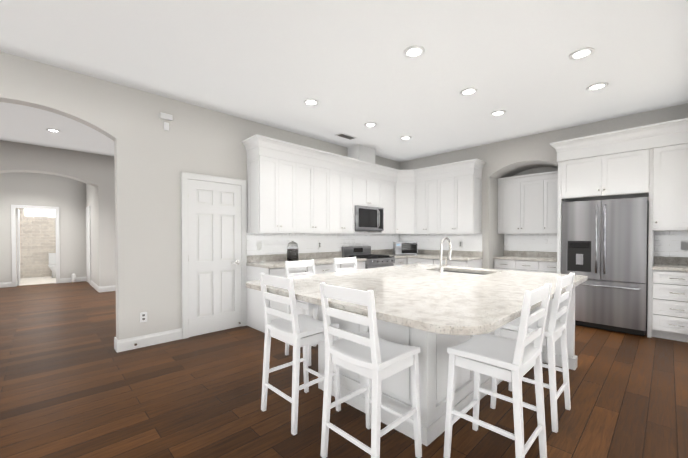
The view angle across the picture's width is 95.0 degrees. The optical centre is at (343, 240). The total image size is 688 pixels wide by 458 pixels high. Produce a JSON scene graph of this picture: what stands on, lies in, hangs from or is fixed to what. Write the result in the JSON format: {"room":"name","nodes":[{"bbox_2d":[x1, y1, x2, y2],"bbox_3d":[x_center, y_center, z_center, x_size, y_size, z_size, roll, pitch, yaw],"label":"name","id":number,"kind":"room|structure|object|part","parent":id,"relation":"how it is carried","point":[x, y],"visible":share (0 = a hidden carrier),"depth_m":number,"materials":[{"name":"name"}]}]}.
{"room":"kitchen","nodes":[
{"label":"kitchen","id":0,"kind":"room"},
{"bbox_2d":[17,276,55,285],"bbox_3d":[-9.011,1.173,9.382,3.600,0.001,2.200,-1,1,-44],"label":"floor","id":1,"kind":"structure","parent":0,"point":[36,280],"depth_m":9.28,"materials":[{"name":"beige tile"}]},
{"bbox_2d":[48,253,55,277],"bbox_3d":[-9.209,0.788,10.098,0.400,0.760,0.610,-1,1,-44],"label":"toilet","id":2,"kind":"object","parent":1,"relation":"on","point":[52,262],"visible":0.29,"depth_m":10.07,"materials":[{"name":"white ceramic"}]},
{"bbox_2d":[0,172,85,281],"bbox_3d":[-7.947,-0.415,8.806,13.050,3.200,0.120,-1,1,-44],"label":"wall","id":3,"kind":"structure","parent":0,"point":[66,196],"depth_m":8.70,"materials":[{"name":"grey paint"}]},
{"bbox_2d":[0,282,11,287],"bbox_3d":[-8.903,1.130,7.801,0.950,0.135,0.015,-1,1,-44],"label":"baseboard","id":4,"kind":"structure","parent":3,"relation":"attached to","point":[5,284],"depth_m":8.05,"materials":[{"name":"white wood"}]},
{"bbox_2d":[16,209,19,284],"bbox_3d":[-8.838,0.168,8.554,0.040,2.020,0.730,-1,1,-44],"label":"open bathroom door","id":5,"kind":"structure","parent":3,"relation":"in","point":[18,241],"depth_m":8.30,"materials":[{"name":"white wood"}]},
{"bbox_2d":[11,205,59,286],"bbox_3d":[-8.230,0.129,8.438,0.920,2.120,0.021,-1,1,-44],"label":"door frame","id":6,"kind":"structure","parent":3,"relation":"attached to","point":[13,235],"depth_m":8.25,"materials":[{"name":"white wood"}]},
{"bbox_2d":[60,277,85,282],"bbox_3d":[-7.695,1.115,8.976,0.580,0.135,0.015,-1,1,-44],"label":"baseboard","id":7,"kind":"structure","parent":3,"relation":"attached to","point":[68,280],"depth_m":8.92,"materials":[{"name":"white wood"}]},
{"bbox_2d":[0,102,113,155],"bbox_3d":[-6.564,-2.046,7.257,13.200,0.100,11.000,-1,1,-44],"label":"ceiling","id":8,"kind":"structure","parent":0,"point":[24,124],"depth_m":5.71,"materials":[{"name":"white paint"}]},
{"bbox_2d":[46,129,59,132],"bbox_3d":[-5.207,-1.969,5.648,0.190,0.012,0.190,-1,1,-44],"label":"recessed light","id":9,"kind":"object","parent":8,"relation":"in","point":[54,130],"visible":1,"depth_m":5.64,"materials":[{"name":"white plastic"}]},
{"bbox_2d":[0,140,115,286],"bbox_3d":[-6.221,-0.393,7.033,13.050,3.200,0.370,-1,1,-44],"label":"wall","id":10,"kind":"structure","parent":0,"point":[97,171],"depth_m":7.19,"materials":[{"name":"grey paint"}]},
{"bbox_2d":[99,285,115,292],"bbox_3d":[-5.541,1.135,7.444,0.402,0.135,0.015,-1,1,-44],"label":"baseboard","id":11,"kind":"structure","parent":10,"relation":"attached to","point":[107,288],"depth_m":7.41,"materials":[{"name":"white wood"}]},
{"bbox_2d":[86,184,96,283],"bbox_3d":[-6.583,-0.411,8.495,0.370,3.200,2.230,-1,1,-44],"label":"wall","id":12,"kind":"structure","parent":0,"point":[90,196],"depth_m":8.04,"materials":[{"name":"grey paint"}]},
{"bbox_2d":[86,206,90,284],"bbox_3d":[-7.083,0.126,8.733,0.021,2.120,0.900,-1,1,-44],"label":"door frame","id":13,"kind":"structure","parent":12,"relation":"attached to","point":[88,246],"depth_m":8.71,"materials":[{"name":"white wood"}]},
{"bbox_2d":[90,280,98,291],"bbox_3d":[-6.226,1.129,7.870,0.015,0.135,1.550,-1,1,-44],"label":"baseboard","id":14,"kind":"structure","parent":12,"relation":"attached to","point":[95,286],"depth_m":7.81,"materials":[{"name":"white wood"}]},
{"bbox_2d":[0,51,399,339],"bbox_3d":[-2.781,-0.346,3.390,13.200,3.200,0.150,-1,1,-44],"label":"wall","id":15,"kind":"structure","parent":0,"point":[153,159],"depth_m":3.72,"materials":[{"name":"grey paint"}]},
{"bbox_2d":[114,337,117,351],"bbox_3d":[-2.593,1.184,3.591,0.015,0.135,0.150,-1,1,-44],"label":"baseboard","id":16,"kind":"structure","parent":15,"relation":"attached to","point":[115,343],"depth_m":3.59,"materials":[{"name":"white wood"}]},
{"bbox_2d":[140,312,146,322],"bbox_3d":[-2.356,0.900,3.708,0.072,0.116,0.008,-1,1,-44],"label":"outlet","id":17,"kind":"object","parent":15,"relation":"attached to","point":[143,316],"visible":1,"depth_m":3.70,"materials":[{"name":"white plastic"}]},
{"bbox_2d":[117,328,181,352],"bbox_3d":[-2.297,1.181,3.764,0.682,0.135,0.015,-1,1,-44],"label":"baseboard","id":18,"kind":"structure","parent":15,"relation":"attached to","point":[126,344],"depth_m":3.74,"materials":[{"name":"white wood"}]},
{"bbox_2d":[160,112,172,130],"bbox_3d":[-2.166,-1.447,3.841,0.130,0.190,0.039,-1,1,-44],"label":"wall sensor","id":19,"kind":"object","parent":15,"relation":"attached to","point":[165,116],"visible":0.93,"depth_m":3.84,"materials":[{"name":"white plastic"}]},
{"bbox_2d":[181,172,246,338],"bbox_3d":[-1.737,0.186,4.285,0.873,2.113,0.031,-1,1,-44],"label":"door frame","id":20,"kind":"structure","parent":15,"relation":"attached to","point":[185,176],"depth_m":4.04,"materials":[{"name":"white wood"}]},
{"bbox_2d":[188,179,241,336],"bbox_3d":[-1.723,0.225,4.265,0.727,2.024,0.080,-1,1,-44],"label":"pantry door","id":21,"kind":"structure","parent":15,"relation":"in","point":[214,258],"depth_m":4.26,"materials":[{"name":"white wood"}]},
{"bbox_2d":[246,135,301,232],"bbox_3d":[-1.053,-0.787,4.717,0.678,1.298,0.348,-1,1,-44],"label":"upper cabinet","id":22,"kind":"object","parent":15,"relation":"attached to","point":[293,188],"depth_m":4.55,"materials":[{"name":"white wood"}]},
{"bbox_3d":[0.580,-1.316,5.192,3.849,0.251,1.934,-1,1,-44],"label":"cab crown","id":23,"kind":"part","parent":22,"relation":"part of","materials":[{"name":"white wood"}]},
{"bbox_2d":[302,146,333,232],"bbox_3d":[-0.607,-0.792,5.151,0.793,1.298,0.348,-1,1,-44],"label":"upper cabinet","id":24,"kind":"object","parent":15,"relation":"attached to","point":[317,166],"depth_m":5.09,"materials":[{"name":"white wood"}]},
{"bbox_2d":[246,197,399,255],"bbox_3d":[-0.074,-0.224,5.919,3.795,0.860,0.001,-1,1,-44],"label":"tile backsplash","id":25,"kind":"structure","parent":15,"relation":"attached to","point":[274,243],"depth_m":5.49,"materials":[{"name":"white tile"}]},
{"bbox_2d":[257,242,260,249],"bbox_3d":[-1.276,0.076,4.745,0.072,0.116,0.009,-1,1,-44],"label":"light switch","id":26,"kind":"object","parent":25,"relation":"attached to","point":[258,245],"visible":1,"depth_m":4.74,"materials":[{"name":"white plastic"}]},
{"bbox_2d":[334,154,353,232],"bbox_3d":[-0.165,-0.798,5.580,0.666,1.298,0.348,-1,1,-44],"label":"upper cabinet","id":27,"kind":"object","parent":15,"relation":"attached to","point":[343,167],"depth_m":5.49,"materials":[{"name":"white wood"}]},
{"bbox_2d":[354,159,381,233],"bbox_3d":[0.346,-0.804,6.078,0.873,1.298,0.348,-1,1,-44],"label":"upper cabinet","id":28,"kind":"object","parent":15,"relation":"attached to","point":[367,176],"depth_m":5.92,"materials":[{"name":"white wood"}]},
{"bbox_2d":[355,205,383,230],"bbox_3d":[0.383,-0.411,6.045,0.754,0.452,0.449,-1,1,-44],"label":"microwave","id":29,"kind":"object","parent":28,"relation":"attached to","point":[367,218],"visible":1,"depth_m":5.88,"materials":[{"name":"silver metal"}]},
{"bbox_2d":[382,166,401,233],"bbox_3d":[0.823,-0.810,6.516,0.534,1.298,0.385,-1,1,-44],"label":"upper cabinet","id":30,"kind":"object","parent":15,"relation":"attached to","point":[391,177],"depth_m":6.43,"materials":[{"name":"white wood"}]},
{"bbox_2d":[398,182,413,229],"bbox_3d":[1.276,-0.712,6.563,0.285,0.987,0.285,-1,1,-44],"label":"upper cabinet","id":31,"kind":"object","parent":15,"relation":"attached to","point":[405,190],"depth_m":6.56,"materials":[{"name":"white wood"}]},
{"bbox_2d":[0,281,687,457],"bbox_3d":[-2.965,1.294,4.173,14.000,0.100,20.500,-1,1,-44],"label":"floor","id":32,"kind":"structure","parent":0,"point":[74,383],"depth_m":2.49,"materials":[{"name":"brown wood"}]},
{"bbox_2d":[71,273,75,282],"bbox_3d":[-7.638,1.056,8.902,0.120,0.255,0.120,-1,1,-44],"label":"air freshener","id":33,"kind":"object","parent":32,"relation":"on","point":[73,277],"visible":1,"depth_m":8.87,"materials":[{"name":"white plastic"}]},
{"bbox_2d":[247,266,310,332],"bbox_3d":[-0.962,0.800,4.636,0.709,0.876,0.617,-1,1,-44],"label":"base cabinet","id":34,"kind":"object","parent":32,"relation":"on","point":[255,316],"depth_m":4.39,"materials":[{"name":"white wood"}]},
{"bbox_2d":[246,252,366,268],"bbox_3d":[-0.521,0.287,5.044,1.936,0.140,0.638,-1,1,-44],"label":"countertop","id":35,"kind":"structure","parent":34,"relation":"on","point":[271,261],"depth_m":4.91,"materials":[{"name":"stone"}]},
{"bbox_2d":[287,240,297,260],"bbox_3d":[-0.785,0.153,4.815,0.176,0.334,0.176,-1,1,-44],"label":"glass jar","id":36,"kind":"object","parent":35,"relation":"on","point":[292,250],"visible":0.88,"depth_m":4.74,"materials":[{"name":"black glass"}]},
{"bbox_2d":[259,272,340,434],"bbox_3d":[-0.328,0.752,2.338,0.449,1.033,0.424,-1,1,-44],"label":"stool","id":37,"kind":"object","parent":32,"relation":"on","point":[294,329],"visible":0.94,"depth_m":2.24,"materials":[{"name":"white wood"}]},
{"bbox_2d":[285,259,317,365],"bbox_3d":[-0.355,0.738,3.448,0.424,1.033,0.449,-1,1,-44],"label":"stool","id":38,"kind":"object","parent":32,"relation":"on","point":[307,306],"visible":0.19,"depth_m":3.45,"materials":[{"name":"white wood"}]},
{"bbox_2d":[311,263,342,319],"bbox_3d":[-0.512,0.795,5.074,0.813,0.876,0.617,-1,1,-44],"label":"base cabinet","id":39,"kind":"object","parent":32,"relation":"on","point":[322,268],"depth_m":4.86,"materials":[{"name":"white wood"}]},
{"bbox_2d":[334,256,357,271],"bbox_3d":[0.161,0.731,3.950,0.424,1.033,0.449,-1,1,-44],"label":"stool","id":40,"kind":"object","parent":32,"relation":"on","point":[344,260],"visible":0.08,"depth_m":4.07,"materials":[{"name":"white wood"}]},
{"bbox_2d":[343,261,364,269],"bbox_3d":[-0.075,0.789,5.499,0.672,0.876,0.617,-1,1,-44],"label":"base cabinet","id":41,"kind":"object","parent":32,"relation":"on","point":[360,264],"depth_m":5.38,"materials":[{"name":"white wood"}]},
{"bbox_2d":[342,246,394,268],"bbox_3d":[0.476,0.658,5.963,0.762,1.085,0.714,-1,1,-44],"label":"range","id":42,"kind":"object","parent":32,"relation":"on","point":[374,261],"visible":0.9,"depth_m":5.91,"materials":[{"name":"silver metal"}]},
{"bbox_2d":[320,282,421,457],"bbox_3d":[0.154,0.758,1.843,0.449,1.033,0.424,-1,1,-44],"label":"stool","id":43,"kind":"object","parent":32,"relation":"on","point":[370,355],"visible":1,"depth_m":1.76,"materials":[{"name":"white wood"}]},
{"bbox_2d":[393,258,408,265],"bbox_3d":[0.917,0.778,6.418,0.496,0.876,0.684,-1,1,-44],"label":"base cabinet","id":44,"kind":"object","parent":32,"relation":"on","point":[398,261],"depth_m":6.25,"materials":[{"name":"white wood"}]},
{"bbox_2d":[409,258,436,264],"bbox_3d":[1.696,0.779,6.340,0.685,0.876,0.686,-1,1,-44],"label":"base cabinet","id":45,"kind":"object","parent":32,"relation":"on","point":[411,260],"depth_m":6.13,"materials":[{"name":"white wood"}]},
{"bbox_2d":[316,284,578,445],"bbox_3d":[1.052,0.822,2.914,2.130,0.876,1.460,-1,1,-44],"label":"kitchen island","id":46,"kind":"object","parent":32,"relation":"on","point":[433,357],"depth_m":2.14,"materials":[{"name":"white wood"}]},
{"bbox_2d":[246,264,587,340],"bbox_3d":[0.765,0.365,2.866,2.620,0.040,1.960,-1,1,-44],"label":"island countertop","id":47,"kind":"structure","parent":46,"relation":"on","point":[456,303],"depth_m":2.15,"materials":[{"name":"beige stone"}]},
{"bbox_2d":[438,237,451,271],"bbox_3d":[1.130,0.150,3.431,0.250,0.377,0.110,-1,1,-44],"label":"faucet","id":48,"kind":"object","parent":47,"relation":"on","point":[440,269],"visible":1,"depth_m":3.38,"materials":[{"name":"silver metal"}]},
{"bbox_2d":[443,270,485,274],"bbox_3d":[1.305,0.488,3.546,0.444,0.222,0.724,-1,1,-44],"label":"sink","id":49,"kind":"object","parent":47,"relation":"in","point":[457,271],"depth_m":3.69,"materials":[{"name":"silver metal"}]},
{"bbox_2d":[437,259,481,267],"bbox_3d":[2.117,0.783,5.955,0.617,0.876,0.719,-1,1,-44],"label":"base cabinet","id":50,"kind":"object","parent":32,"relation":"on","point":[458,263],"depth_m":5.67,"materials":[{"name":"white wood"}]},
{"bbox_2d":[371,249,482,260],"bbox_3d":[1.549,0.273,6.190,1.094,0.140,1.883,-1,1,-44],"label":"countertop","id":51,"kind":"structure","parent":50,"relation":"on","point":[457,255],"depth_m":6.26,"materials":[{"name":"stone"}]},
{"bbox_2d":[393,242,417,254],"bbox_3d":[1.291,0.162,6.653,0.460,0.270,0.370,0,1,1],"label":"toaster oven","id":52,"kind":"object","parent":51,"relation":"on","point":[405,247],"visible":1,"depth_m":6.50,"materials":[{"name":"silver metal"}]},
{"bbox_2d":[443,283,551,457],"bbox_3d":[0.889,0.758,1.826,0.424,1.033,0.449,-1,1,-44],"label":"stool","id":53,"kind":"object","parent":32,"relation":"on","point":[513,361],"visible":1,"depth_m":1.77,"materials":[{"name":"white wood"}]},
{"bbox_2d":[494,259,556,272],"bbox_3d":[3.414,0.786,5.752,0.582,0.875,1.124,-1,1,-44],"label":"base cabinet","id":54,"kind":"object","parent":32,"relation":"on","point":[530,266],"visible":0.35,"depth_m":5.57,"materials":[{"name":"white wood"}]},
{"bbox_2d":[493,251,556,261],"bbox_3d":[3.417,0.278,5.751,0.567,0.140,1.135,-1,1,-44],"label":"countertop","id":55,"kind":"structure","parent":54,"relation":"on","point":[532,256],"depth_m":5.83,"materials":[{"name":"stone"}]},
{"bbox_2d":[490,272,574,432],"bbox_3d":[1.412,0.751,2.363,0.424,1.033,0.449,-1,1,-44],"label":"stool","id":56,"kind":"object","parent":32,"relation":"on","point":[555,329],"visible":0.77,"depth_m":2.25,"materials":[{"name":"white wood"}]},
{"bbox_2d":[561,197,648,335],"bbox_3d":[3.775,0.339,4.575,0.801,1.800,0.917,-1,1,-44],"label":"fridge","id":57,"kind":"object","parent":32,"relation":"on","point":[604,246],"visible":0.92,"depth_m":4.27,"materials":[{"name":"silver metal"}]},
{"bbox_2d":[550,118,687,337],"bbox_3d":[3.903,-0.111,4.458,0.765,2.702,1.552,-1,1,-44],"label":"surround","id":58,"kind":"object","parent":32,"relation":"on","point":[656,175],"visible":1,"depth_m":4.11,"materials":[{"name":"white wood"}]},
{"bbox_3d":[3.790,-1.320,4.332,0.448,0.281,1.552,-1,1,-44],"label":"crown","id":59,"kind":"part","parent":58,"relation":"part of","materials":[{"name":"white wood"}]},
{"bbox_2d":[652,270,687,341],"bbox_3d":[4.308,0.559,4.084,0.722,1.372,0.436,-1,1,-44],"label":"base cabinet","id":60,"kind":"object","parent":32,"relation":"on","point":[669,305],"visible":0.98,"depth_m":3.91,"materials":[{"name":"white wood"}]},
{"bbox_2d":[652,256,687,271],"bbox_3d":[4.307,0.300,4.079,0.680,0.140,0.436,-1,1,-44],"label":"countertop","id":61,"kind":"structure","parent":60,"relation":"on","point":[672,263],"depth_m":4.25,"materials":[{"name":"stone"}]},
{"bbox_2d":[0,0,687,161],"bbox_3d":[0.584,-1.752,-0.087,13.200,0.100,9.500,-1,1,-44],"label":"ceiling","id":62,"kind":"structure","parent":0,"point":[350,67],"depth_m":3.01,"materials":[{"name":"white paint"}]},
{"bbox_2d":[304,99,318,105],"bbox_3d":[-0.414,-1.748,3.994,0.190,0.012,0.190,-1,1,-44],"label":"recessed light","id":63,"kind":"object","parent":62,"relation":"in","point":[311,102],"visible":1,"depth_m":4.00,"materials":[{"name":"white plastic"}]},
{"bbox_2d":[335,133,356,139],"bbox_3d":[0.036,-1.766,5.352,0.360,0.010,0.160,-1,1,-44],"label":"ceiling vent","id":64,"kind":"object","parent":62,"relation":"in","point":[345,136],"visible":1,"depth_m":5.33,"materials":[{"name":"white plastic"}]},
{"bbox_2d":[348,145,374,163],"bbox_3d":[0.340,-1.617,6.095,0.470,0.325,0.298,-1,1,-44],"label":"box","id":65,"kind":"object","parent":62,"relation":"attached to","point":[362,153],"visible":0.64,"depth_m":5.95,"materials":[{"name":"white"}]},
{"bbox_2d":[364,122,376,126],"bbox_3d":[0.403,-1.758,4.788,0.190,0.012,0.190,-1,1,-44],"label":"recessed light","id":66,"kind":"object","parent":62,"relation":"in","point":[370,124],"visible":1,"depth_m":4.78,"materials":[{"name":"white plastic"}]},
{"bbox_2d":[400,136,410,139],"bbox_3d":[1.062,-1.766,5.430,0.190,0.012,0.190,-1,1,-44],"label":"recessed light","id":67,"kind":"object","parent":62,"relation":"in","point":[405,137],"visible":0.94,"depth_m":5.41,"materials":[{"name":"white plastic"}]},
{"bbox_2d":[404,46,424,57],"bbox_3d":[0.646,-1.734,2.904,0.190,0.012,0.190,-1,1,-44],"label":"recessed light","id":68,"kind":"object","parent":62,"relation":"in","point":[414,51],"visible":1,"depth_m":2.90,"materials":[{"name":"white plastic"}]},
{"bbox_2d":[460,88,476,95],"bbox_3d":[1.463,-1.744,3.699,0.190,0.012,0.190,-1,1,-44],"label":"recessed light","id":69,"kind":"object","parent":62,"relation":"in","point":[467,91],"visible":1,"depth_m":3.69,"materials":[{"name":"white plastic"}]},
{"bbox_2d":[491,110,505,115],"bbox_3d":[2.122,-1.752,4.341,0.190,0.012,0.190,-1,1,-44],"label":"recessed light","id":70,"kind":"object","parent":62,"relation":"in","point":[498,113],"visible":0.96,"depth_m":4.34,"materials":[{"name":"white plastic"}]},
{"bbox_2d":[569,47,593,59],"bbox_3d":[2.209,-1.734,2.932,0.190,0.012,0.190,-1,1,-44],"label":"recessed light","id":71,"kind":"object","parent":62,"relation":"in","point":[582,53],"visible":1,"depth_m":2.93,"materials":[{"name":"white plastic"}]},
{"bbox_2d":[586,82,607,90],"bbox_3d":[2.869,-1.743,3.574,0.190,0.012,0.190,-1,1,-44],"label":"recessed light","id":72,"kind":"object","parent":62,"relation":"in","point":[597,86],"visible":0.96,"depth_m":3.57,"materials":[{"name":"white plastic"}]},
{"bbox_2d":[400,103,687,268],"bbox_3d":[3.165,-0.278,5.862,0.770,3.000,4.900,-1,1,-44],"label":"wall","id":73,"kind":"structure","parent":0,"point":[508,158],"depth_m":5.65,"materials":[{"name":"grey paint"}]},
{"bbox_2d":[410,166,441,233],"bbox_3d":[1.761,-0.809,6.468,0.385,1.298,0.629,-1,1,-44],"label":"upper cabinet","id":74,"kind":"object","parent":73,"relation":"attached to","point":[427,181],"depth_m":6.33,"materials":[{"name":"white wood"}]},
{"bbox_2d":[400,233,481,251],"bbox_3d":[1.936,0.018,6.575,0.001,0.359,1.870,-1,1,-44],"label":"tile backsplash","id":75,"kind":"structure","parent":73,"relation":"attached to","point":[472,242],"depth_m":6.43,"materials":[{"name":"white tile"}]},
{"bbox_2d":[442,158,481,233],"bbox_3d":[2.184,-0.804,6.059,0.348,1.298,0.774,-1,1,-44],"label":"upper cabinet","id":76,"kind":"object","parent":73,"relation":"attached to","point":[461,181],"depth_m":5.85,"materials":[{"name":"white wood"}]},
{"bbox_2d":[654,231,687,257],"bbox_3d":[4.551,0.048,4.314,0.001,0.357,0.435,-1,1,-44],"label":"tile backsplash","id":77,"kind":"structure","parent":73,"relation":"attached to","point":[667,243],"depth_m":4.36,"materials":[{"name":"white tile"}]},
{"bbox_2d":[681,242,687,249],"bbox_3d":[4.603,0.073,4.253,0.009,0.116,0.072,-1,1,-44],"label":"light switch","id":78,"kind":"object","parent":77,"relation":"attached to","point":[684,245],"visible":1,"depth_m":4.25,"materials":[{"name":"white plastic"}]},
{"bbox_2d":[514,167,648,200],"bbox_3d":[3.477,-0.282,6.165,0.100,3.000,4.900,-1,1,-44],"label":"wall","id":79,"kind":"structure","parent":0,"point":[538,170],"depth_m":5.92,"materials":[{"name":"grey paint"}]},
{"bbox_2d":[498,174,537,233],"bbox_3d":[3.389,-0.658,5.927,0.345,1.010,0.822,-1,1,-44],"label":"upper cabinet","id":80,"kind":"object","parent":79,"relation":"attached to","point":[517,197],"depth_m":5.84,"materials":[{"name":"white wood"}]},
{"bbox_2d":[504,233,556,251],"bbox_3d":[3.621,0.026,5.947,0.001,0.360,1.135,-1,1,-44],"label":"tile backsplash","id":81,"kind":"structure","parent":79,"relation":"attached to","point":[542,242],"depth_m":6.00,"materials":[{"name":"white tile"}]},
{"bbox_2d":[538,174,557,232],"bbox_3d":[3.743,-0.654,5.563,0.345,1.010,0.422,-1,1,-44],"label":"upper cabinet","id":82,"kind":"object","parent":79,"relation":"attached to","point":[547,183],"depth_m":5.51,"materials":[{"name":"white wood"}]},
{"bbox_3d":[-9.813,-0.433,10.186,3.800,3.200,0.100,-1,1,-44],"label":"wall","id":83,"kind":"structure","parent":0,"visible":0},
{"bbox_2d":[16,208,55,277],"bbox_3d":[-9.774,-0.133,10.151,3.600,2.600,0.001,-1,1,-44],"label":"wall tile","id":84,"kind":"structure","parent":83,"relation":"attached to","point":[37,240],"depth_m":10.08,"materials":[{"name":"beige tile"}]},
{"bbox_2d":[25,209,54,216],"bbox_3d":[-9.729,-0.983,10.165,0.800,0.400,0.022,-1,1,-44],"label":"transom","id":85,"kind":"object","parent":84,"relation":"attached to","point":[39,212],"visible":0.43,"depth_m":10.11,"materials":[{"name":"white glass"}]}
]}

